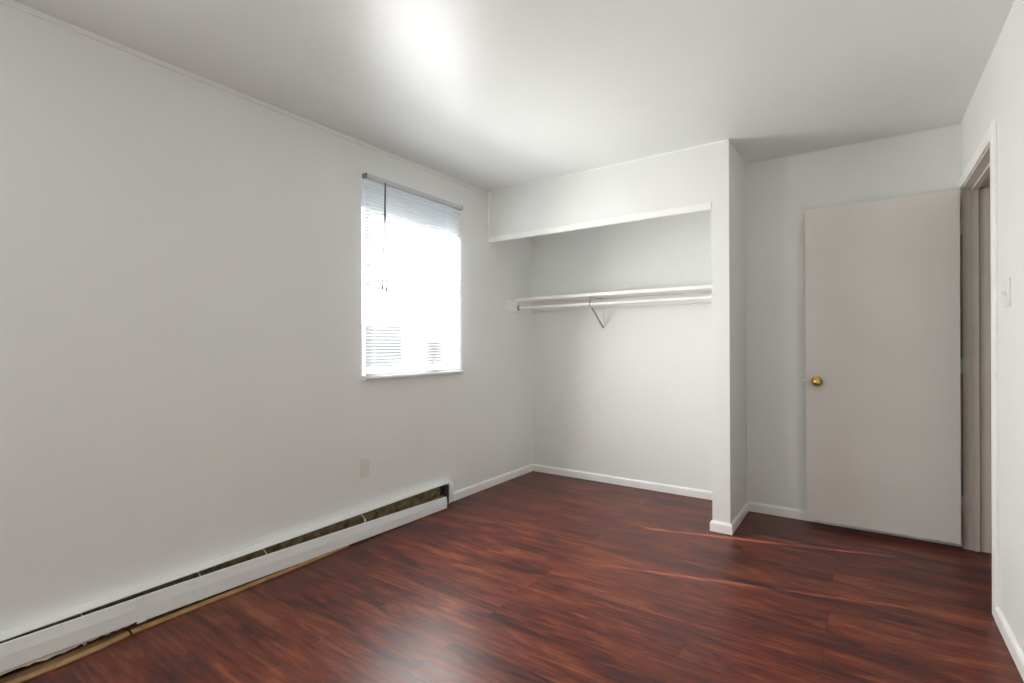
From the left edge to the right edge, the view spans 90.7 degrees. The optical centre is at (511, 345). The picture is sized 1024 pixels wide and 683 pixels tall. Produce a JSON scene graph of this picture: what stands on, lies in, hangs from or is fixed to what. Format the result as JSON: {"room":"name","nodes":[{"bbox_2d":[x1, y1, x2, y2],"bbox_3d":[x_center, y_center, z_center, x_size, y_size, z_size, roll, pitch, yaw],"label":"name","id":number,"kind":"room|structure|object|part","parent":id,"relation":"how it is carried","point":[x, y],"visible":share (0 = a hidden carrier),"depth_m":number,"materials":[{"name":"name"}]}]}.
{"room":"empty bedroom","nodes":[
{"label":"empty bedroom","id":0,"kind":"room"},
{"bbox_2d":[0,3,531,631],"bbox_3d":[-1.523,-0.043,2.383,0.120,2.440,6.050,0,0,35],"label":"wall","id":1,"kind":"structure","parent":0,"point":[182,386],"depth_m":2.31,"materials":[{"name":"paint"}]},
{"bbox_2d":[0,479,453,675],"bbox_3d":[-1.760,1.086,1.854,0.085,0.178,4.626,0,0,35],"label":"baseboard heater","id":2,"kind":"object","parent":1,"relation":"attached to","point":[42,639],"visible":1,"depth_m":2.32,"materials":[{"name":"metal"}]},
{"bbox_3d":[-2.306,1.088,1.033,0.011,0.128,2.655,0,0,35],"label":"panel","id":3,"kind":"part","parent":2,"relation":"part of","materials":[{"name":"metal"}]},
{"bbox_3d":[-1.016,1.109,2.872,0.011,0.126,1.883,0,0,35],"label":"panel","id":4,"kind":"part","parent":2,"relation":"part of","materials":[{"name":"metal"}]},
{"bbox_2d":[0,0,487,194],"bbox_3d":[-1.664,-1.250,2.072,0.011,0.024,5.145,0,0,35],"label":"trim","id":5,"kind":"structure","parent":1,"relation":"attached to","point":[11,3],"depth_m":2.36,"materials":[{"name":"paint"}]},
{"bbox_2d":[361,458,369,477],"bbox_3d":[-0.913,0.757,3.141,0.008,0.113,0.062,0,0,35],"label":"wall outlet","id":6,"kind":"object","parent":1,"relation":"attached to","point":[365,463],"visible":1,"depth_m":3.14,"materials":[{"name":"beige plastic"}]},
{"bbox_2d":[361,179,463,380],"bbox_3d":[-0.693,-0.422,3.519,0.147,1.272,0.919,0,0,35],"label":"window","id":7,"kind":"structure","parent":1,"relation":"in","point":[416,367],"depth_m":3.63,"materials":[{"name":"white plastic"}]},
{"bbox_2d":[362,173,462,375],"bbox_3d":[-0.648,-0.440,3.490,0.052,1.254,0.905,0,0,35],"label":"window blind","id":8,"kind":"object","parent":7,"relation":"attached to","point":[369,178],"visible":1,"depth_m":3.43,"materials":[{"name":"white plastic"}]},
{"bbox_3d":[-0.878,-0.433,3.184,0.001,1.213,0.001,0,0,35],"label":"ladder cord","id":9,"kind":"part","parent":8,"relation":"part of","materials":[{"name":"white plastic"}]},
{"bbox_3d":[-0.859,-0.433,3.171,0.001,1.213,0.001,0,0,35],"label":"ladder cord","id":10,"kind":"part","parent":8,"relation":"part of","materials":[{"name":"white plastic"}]},
{"bbox_3d":[-0.815,-0.698,3.214,0.010,0.684,0.035,0,0,35],"label":"pull cord","id":11,"kind":"part","parent":8,"relation":"part of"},
{"bbox_3d":[-0.806,-0.693,3.229,0.012,0.694,0.009,0,0,-33],"label":"pull cord","id":12,"kind":"part","parent":8,"relation":"part of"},
{"bbox_3d":[-0.645,0.180,3.492,0.025,0.016,0.890,0,0,35],"label":"rail","id":13,"kind":"part","parent":8,"relation":"part of","materials":[{"name":"white plastic"}]},
{"bbox_2d":[452,464,532,501],"bbox_3d":[-0.134,1.137,4.253,0.014,0.063,1.158,0,0,35],"label":"baseboard","id":14,"kind":"structure","parent":1,"relation":"attached to","point":[467,491],"depth_m":4.18,"materials":[{"name":"paint"}]},
{"bbox_2d":[506,300,531,312],"bbox_3d":[0.069,-0.351,4.549,0.018,0.092,0.394,0,0,35],"label":"cleat","id":15,"kind":"object","parent":1,"relation":"attached to","point":[510,305],"visible":0.94,"depth_m":4.49,"materials":[{"name":"paint"}]},
{"bbox_2d":[0,471,1023,682],"bbox_3d":[0.247,1.220,1.154,4.420,0.100,6.050,0,0,35],"label":"floor","id":16,"kind":"structure","parent":0,"point":[533,576],"depth_m":2.24,"materials":[{"name":"laminate"}]},
{"bbox_2d":[0,628,129,682],"bbox_3d":[-2.308,1.175,1.005,0.104,0.011,2.585,0,0,35],"label":"wood strip","id":17,"kind":"object","parent":16,"relation":"on","point":[36,670],"visible":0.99,"depth_m":1.89,"materials":[{"name":"beige wood"}]},
{"bbox_2d":[126,545,348,633],"bbox_3d":[-1.276,1.171,2.529,0.085,0.011,1.077,0,0,33],"label":"wood strip","id":18,"kind":"object","parent":16,"relation":"on","point":[134,628],"visible":0.83,"depth_m":2.32,"materials":[{"name":"beige wood"}]},
{"bbox_2d":[14,0,1014,191],"bbox_3d":[0.236,-1.320,1.154,4.420,0.100,6.050,0,0,35],"label":"ceiling","id":19,"kind":"structure","parent":0,"point":[486,95],"depth_m":2.30,"materials":[{"name":"paint"}]},
{"bbox_2d":[488,144,710,242],"bbox_3d":[0.531,-1.064,3.688,1.766,0.414,0.023,0,0,35],"label":"wall","id":20,"kind":"structure","parent":0,"point":[680,178],"depth_m":3.57,"materials":[{"name":"paint"}]},
{"bbox_2d":[487,192,490,236],"bbox_3d":[-0.189,-1.082,4.173,0.030,0.372,0.012,0,0,35],"label":"trim","id":21,"kind":"structure","parent":20,"relation":"attached to","point":[489,193],"depth_m":4.17,"materials":[{"name":"paint"}]},
{"bbox_2d":[491,139,728,192],"bbox_3d":[0.580,-1.268,3.642,1.841,0.007,0.004,0,0,35],"label":"trim","id":22,"kind":"structure","parent":20,"relation":"attached to","point":[726,139],"depth_m":3.53,"materials":[{"name":"paint"}]},
{"bbox_2d":[531,210,711,490],"bbox_3d":[0.945,-0.053,4.277,1.766,2.440,0.120,0,0,35],"label":"wall","id":23,"kind":"structure","parent":0,"point":[630,397],"depth_m":4.20,"materials":[{"name":"paint"}]},
{"bbox_2d":[589,297,603,327],"bbox_3d":[0.703,-0.274,4.209,0.016,0.252,0.269,0,0,35],"label":"shelf bracket","id":24,"kind":"object","parent":23,"relation":"attached to","point":[598,319],"visible":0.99,"depth_m":4.23,"materials":[{"name":"metal"}]},
{"bbox_2d":[517,296,711,310],"bbox_3d":[0.776,-0.349,4.019,1.747,0.066,0.048,0,0,35],"label":"closet rod","id":25,"kind":"object","parent":24,"relation":"attached to","point":[695,297],"visible":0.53,"depth_m":3.96,"materials":[{"name":"paint"}]},
{"bbox_2d":[515,285,711,302],"bbox_3d":[0.829,-0.413,4.113,1.764,0.026,0.279,0,0,35],"label":"closet shelf","id":26,"kind":"object","parent":23,"relation":"attached to","point":[702,288],"visible":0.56,"depth_m":4.00,"materials":[{"name":"paint"}]},
{"bbox_2d":[533,464,711,499],"bbox_3d":[0.918,1.133,4.219,1.752,0.063,0.014,0,0,35],"label":"baseboard","id":27,"kind":"structure","parent":23,"relation":"attached to","point":[691,492],"depth_m":4.18,"materials":[{"name":"paint"}]},
{"bbox_2d":[533,292,711,310],"bbox_3d":[0.912,-0.361,4.214,1.745,0.078,0.018,0,0,35],"label":"cleat","id":28,"kind":"object","parent":23,"relation":"attached to","point":[706,293],"visible":0.49,"depth_m":4.17,"materials":[{"name":"paint"}]},
{"bbox_2d":[711,140,746,523],"bbox_3d":[1.523,-0.055,3.470,0.105,2.440,0.785,0,0,35],"label":"wall","id":29,"kind":"structure","parent":0,"point":[728,170],"depth_m":3.17,"materials":[{"name":"paint"}]},
{"bbox_2d":[710,502,748,534],"bbox_3d":[1.486,1.130,3.409,0.132,0.063,0.665,0,0,35],"label":"baseboard","id":30,"kind":"object","parent":29,"relation":"attached to","point":[725,528],"visible":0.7,"depth_m":3.16,"materials":[{"name":"paint"}]},
{"bbox_2d":[746,125,991,552],"bbox_3d":[2.714,-0.060,2.963,2.429,2.440,0.257,0,0,35],"label":"wall","id":31,"kind":"structure","parent":0,"point":[779,193],"depth_m":3.41,"materials":[{"name":"paint"}]},
{"bbox_2d":[747,501,957,545],"bbox_3d":[2.117,1.128,3.241,1.122,0.063,0.014,0,0,35],"label":"baseboard","id":32,"kind":"structure","parent":31,"relation":"attached to","point":[753,507],"depth_m":3.39,"materials":[{"name":"paint"}]},
{"bbox_2d":[746,124,960,165],"bbox_3d":[2.117,-1.273,3.239,1.142,0.009,0.006,0,0,35],"label":"trim","id":33,"kind":"structure","parent":31,"relation":"attached to","point":[956,124],"depth_m":3.19,"materials":[{"name":"paint"}]},
{"bbox_2d":[804,189,970,544],"bbox_3d":[2.239,0.121,3.063,0.816,2.006,0.152,0,0,35],"label":"door","id":34,"kind":"structure","parent":31,"relation":"in","point":[884,364],"depth_m":3.04,"materials":[{"name":"paint"}]},
{"bbox_3d":[1.939,0.229,3.219,0.067,0.067,0.064,0,0,35],"label":"knob","id":35,"kind":"part","parent":34,"relation":"part of","materials":[{"name":"gold metal"}]},
{"bbox_2d":[961,0,1023,653],"bbox_3d":[0.979,-0.052,0.496,0.115,2.441,5.813,0,0,35],"label":"wall","id":36,"kind":"structure","parent":0,"point":[999,92],"depth_m":1.96,"materials":[{"name":"paint"}]},
{"bbox_2d":[959,119,998,618],"bbox_3d":[2.360,0.101,2.490,0.128,2.115,0.964,0,0,35],"label":"door frame","id":37,"kind":"structure","parent":36,"relation":"attached to","point":[976,190],"depth_m":2.83,"materials":[{"name":"paint"}]},
{"bbox_2d":[1000,277,1010,307],"bbox_3d":[1.921,-0.206,1.971,0.022,0.115,0.070,0,0,35],"label":"light switch","id":38,"kind":"object","parent":36,"relation":"attached to","point":[1007,293],"visible":1,"depth_m":1.95,"materials":[{"name":"white plastic"}]},
{"bbox_3d":[1.928,-0.206,1.966,0.006,0.115,0.070,0,0,35],"label":"plate","id":39,"kind":"part","parent":38,"relation":"part of","materials":[{"name":"white plastic"}]},
{"bbox_2d":[995,607,1023,680],"bbox_3d":[0.690,1.134,0.186,0.014,0.063,4.728,0,0,35],"label":"baseboard","id":40,"kind":"structure","parent":36,"relation":"attached to","point":[1011,642],"depth_m":1.92,"materials":[{"name":"paint"}]},
{"label":"outside","id":41,"kind":"structure","parent":0,"visible":0},
{"bbox_3d":[-12.815,1.775,21.576,39.400,0.100,60.000,0,0,35],"label":"ground","id":42,"kind":"structure","parent":41,"visible":0},
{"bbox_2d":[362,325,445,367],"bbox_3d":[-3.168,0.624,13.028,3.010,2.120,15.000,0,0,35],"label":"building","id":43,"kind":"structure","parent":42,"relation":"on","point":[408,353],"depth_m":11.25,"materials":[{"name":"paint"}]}
]}

